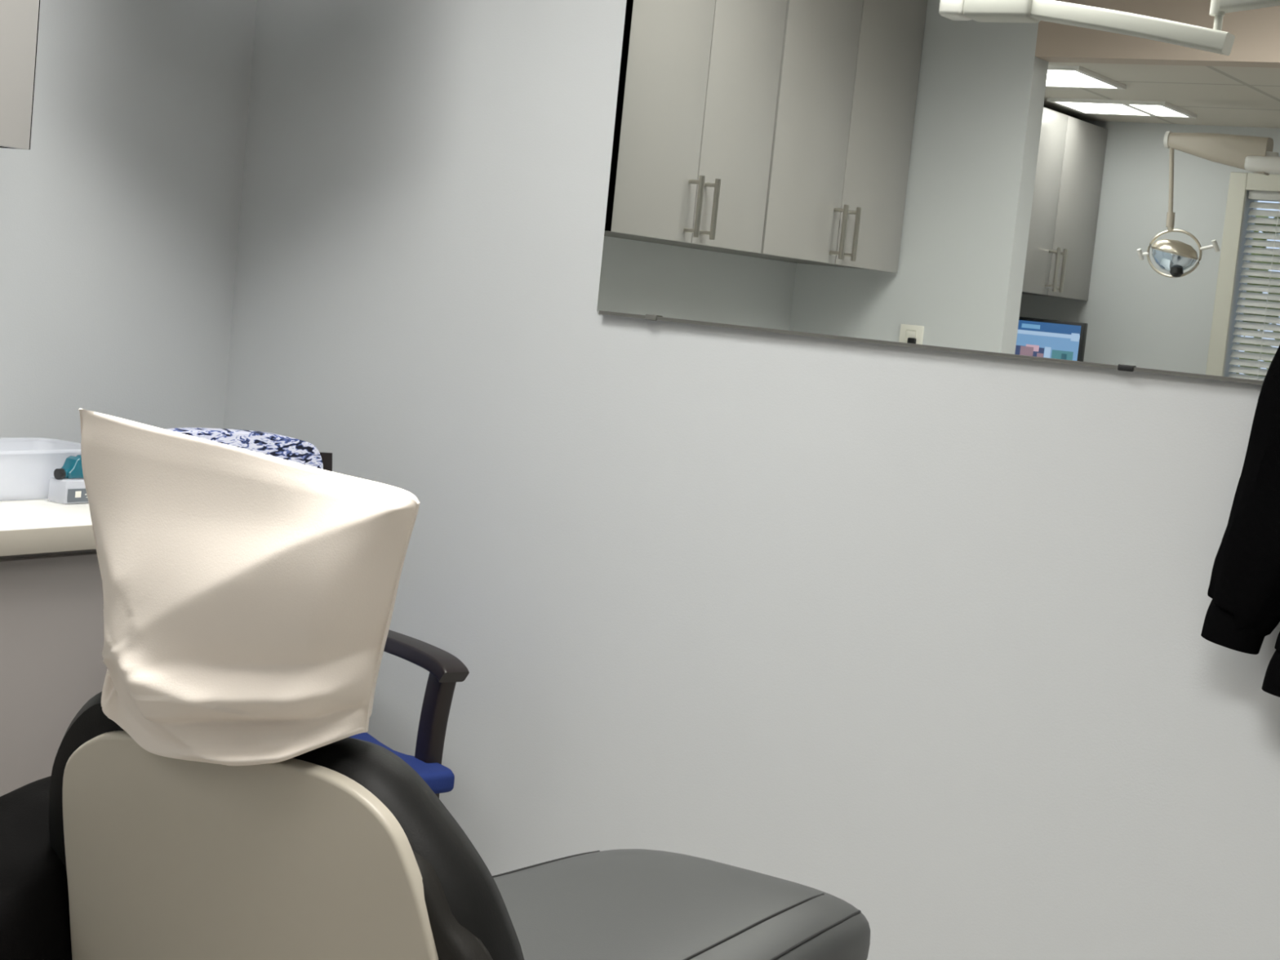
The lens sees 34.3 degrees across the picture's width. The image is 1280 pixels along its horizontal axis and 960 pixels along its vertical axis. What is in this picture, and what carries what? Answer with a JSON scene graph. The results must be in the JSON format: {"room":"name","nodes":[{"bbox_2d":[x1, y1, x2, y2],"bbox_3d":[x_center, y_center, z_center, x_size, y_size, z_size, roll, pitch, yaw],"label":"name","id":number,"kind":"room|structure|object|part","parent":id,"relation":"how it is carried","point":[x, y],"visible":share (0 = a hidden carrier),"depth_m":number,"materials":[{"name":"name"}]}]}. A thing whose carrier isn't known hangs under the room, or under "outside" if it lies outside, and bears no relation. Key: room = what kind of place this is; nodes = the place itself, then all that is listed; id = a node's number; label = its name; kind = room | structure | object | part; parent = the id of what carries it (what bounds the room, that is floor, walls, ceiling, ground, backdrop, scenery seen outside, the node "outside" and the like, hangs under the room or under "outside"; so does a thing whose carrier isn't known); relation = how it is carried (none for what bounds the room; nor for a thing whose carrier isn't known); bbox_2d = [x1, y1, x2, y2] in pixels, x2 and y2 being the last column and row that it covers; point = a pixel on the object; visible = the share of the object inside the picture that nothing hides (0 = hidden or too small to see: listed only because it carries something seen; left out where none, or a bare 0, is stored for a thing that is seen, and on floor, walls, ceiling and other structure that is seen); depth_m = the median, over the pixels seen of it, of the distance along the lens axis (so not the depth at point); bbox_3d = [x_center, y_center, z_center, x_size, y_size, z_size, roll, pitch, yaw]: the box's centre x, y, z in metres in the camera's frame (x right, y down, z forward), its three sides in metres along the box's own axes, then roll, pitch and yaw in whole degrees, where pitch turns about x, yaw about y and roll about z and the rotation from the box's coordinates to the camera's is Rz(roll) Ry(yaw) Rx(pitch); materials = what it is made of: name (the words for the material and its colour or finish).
{"room":"dental clinic","nodes":[
{"label":"dental clinic","id":0,"kind":"room"},
{"bbox_2d":[0,0,257,488],"bbox_3d":[-2.017,-0.380,2.688,0.100,2.620,4.390,9,6,31],"label":"wall","id":1,"kind":"structure","parent":0,"point":[120,216],"depth_m":4.14,"materials":[{"name":"paint"}]},
{"bbox_2d":[0,0,39,149],"bbox_3d":[-1.299,-1.081,3.192,0.396,1.047,0.746,9,6,31],"label":"upper cabinet","id":2,"kind":"object","parent":1,"relation":"attached to","point":[19,19],"visible":1,"depth_m":3.43,"materials":[{"name":"grey"}]},
{"bbox_2d":[223,0,1279,959],"bbox_3d":[1.142,-0.128,3.254,4.700,2.620,0.100,9,6,31],"label":"wall","id":3,"kind":"structure","parent":0,"point":[910,637],"depth_m":3.82,"materials":[{"name":"paint"}]},
{"bbox_2d":[596,0,1279,384],"bbox_3d":[0.514,-0.749,3.554,1.303,1.047,0.019,9,6,31],"label":"wall mirror","id":4,"kind":"object","parent":3,"relation":"attached to","point":[1089,183],"visible":1,"depth_m":3.54,"materials":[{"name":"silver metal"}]},
{"bbox_3d":[-0.124,1.281,1.563,4.900,0.100,4.390,9,6,31],"label":"floor","id":5,"kind":"structure","parent":0,"visible":0},
{"bbox_2d":[0,549,106,796],"bbox_3d":[-1.341,0.512,3.290,0.639,0.868,0.875,9,6,31],"label":"base cabinet","id":6,"kind":"object","parent":5,"relation":"on","point":[52,632],"visible":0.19,"depth_m":3.33,"materials":[{"name":"laminate"}]},
{"bbox_2d":[0,475,96,556],"bbox_3d":[-1.477,0.070,2.971,0.630,0.041,1.829,9,6,31],"label":"countertop","id":7,"kind":"structure","parent":6,"relation":"on","point":[35,517],"depth_m":3.34,"materials":[{"name":"laminate"}]},
{"bbox_2d":[53,454,88,502],"bbox_3d":[-0.975,-0.002,3.585,0.046,0.080,0.086,9,6,31],"label":"dispenser","id":8,"kind":"object","parent":7,"relation":"on","point":[72,468],"visible":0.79,"depth_m":3.56,"materials":[{"name":"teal plastic"}]},
{"bbox_2d":[75,491,87,497],"bbox_3d":[-0.958,0.025,3.577,0.001,0.012,0.042,9,6,31],"label":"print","id":9,"kind":"object","parent":8,"relation":"attached to","point":[77,494],"depth_m":3.57,"materials":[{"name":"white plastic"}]},
{"bbox_2d":[166,427,469,798],"bbox_3d":[-0.689,0.447,3.829,0.524,1.025,0.596,2,7,-36],"label":"chair","id":10,"kind":"object","parent":5,"relation":"on","point":[445,669],"visible":0.21,"depth_m":3.80,"materials":[{"name":"black plastic"}]},
{"bbox_3d":[-0.808,0.137,4.000,0.403,0.465,0.101,2,7,-36],"label":"backrest","id":11,"kind":"part","parent":10,"relation":"part of","materials":[{"name":"fabric"}]},
{"bbox_3d":[-0.657,0.437,4.167,0.050,0.989,0.090,2,7,-36],"label":"leg","id":12,"kind":"part","parent":10,"relation":"part of","materials":[{"name":"brown wood"}]},
{"bbox_3d":[-0.679,0.507,3.813,0.500,0.040,0.542,2,7,-36],"label":"seat","id":13,"kind":"part","parent":10,"relation":"part of","materials":[{"name":"blue fabric"}]},
{"bbox_3d":[-0.473,0.314,3.938,0.054,0.046,0.495,2,7,-36],"label":"armrest","id":14,"kind":"part","parent":10,"relation":"part of","materials":[{"name":"black plastic"}]},
{"bbox_3d":[-0.395,0.660,3.817,0.034,0.660,0.081,2,7,-36],"label":"leg","id":15,"kind":"part","parent":10,"relation":"part of","materials":[{"name":"black plastic"}]},
{"bbox_2d":[48,691,870,959],"bbox_3d":[-0.159,0.578,2.522,0.696,1.107,1.164,9,6,31],"label":"dental chair","id":16,"kind":"object","parent":5,"relation":"on","point":[340,850],"visible":0.83,"depth_m":2.07,"materials":[{"name":"black plastic"}]},
{"bbox_2d":[0,775,72,959],"bbox_3d":[-0.729,0.568,2.248,0.317,0.470,0.632,9,6,31],"label":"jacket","id":17,"kind":"object","parent":16,"relation":"on","point":[35,918],"visible":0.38,"depth_m":2.20,"materials":[{"name":"black fabric"}]},
{"bbox_2d":[78,408,419,765],"bbox_3d":[-0.366,0.116,1.998,0.428,0.326,0.162,9,6,29],"label":"headrest cover","id":18,"kind":"object","parent":16,"relation":"on","point":[250,596],"visible":1,"depth_m":1.94,"materials":[{"name":"beige fabric"}]},
{"bbox_3d":[1.286,-0.589,3.045,0.040,0.080,0.075,9,6,31],"label":"coat hook","id":19,"kind":"object","parent":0,"visible":0},
{"bbox_2d":[1200,344,1279,697],"bbox_3d":[1.164,-0.091,3.068,0.588,1.025,0.164,8,6,26],"label":"jacket","id":20,"kind":"object","parent":19,"relation":"hanging from","point":[1243,609],"visible":1,"depth_m":3.18,"materials":[{"name":"black fabric"}]}
]}

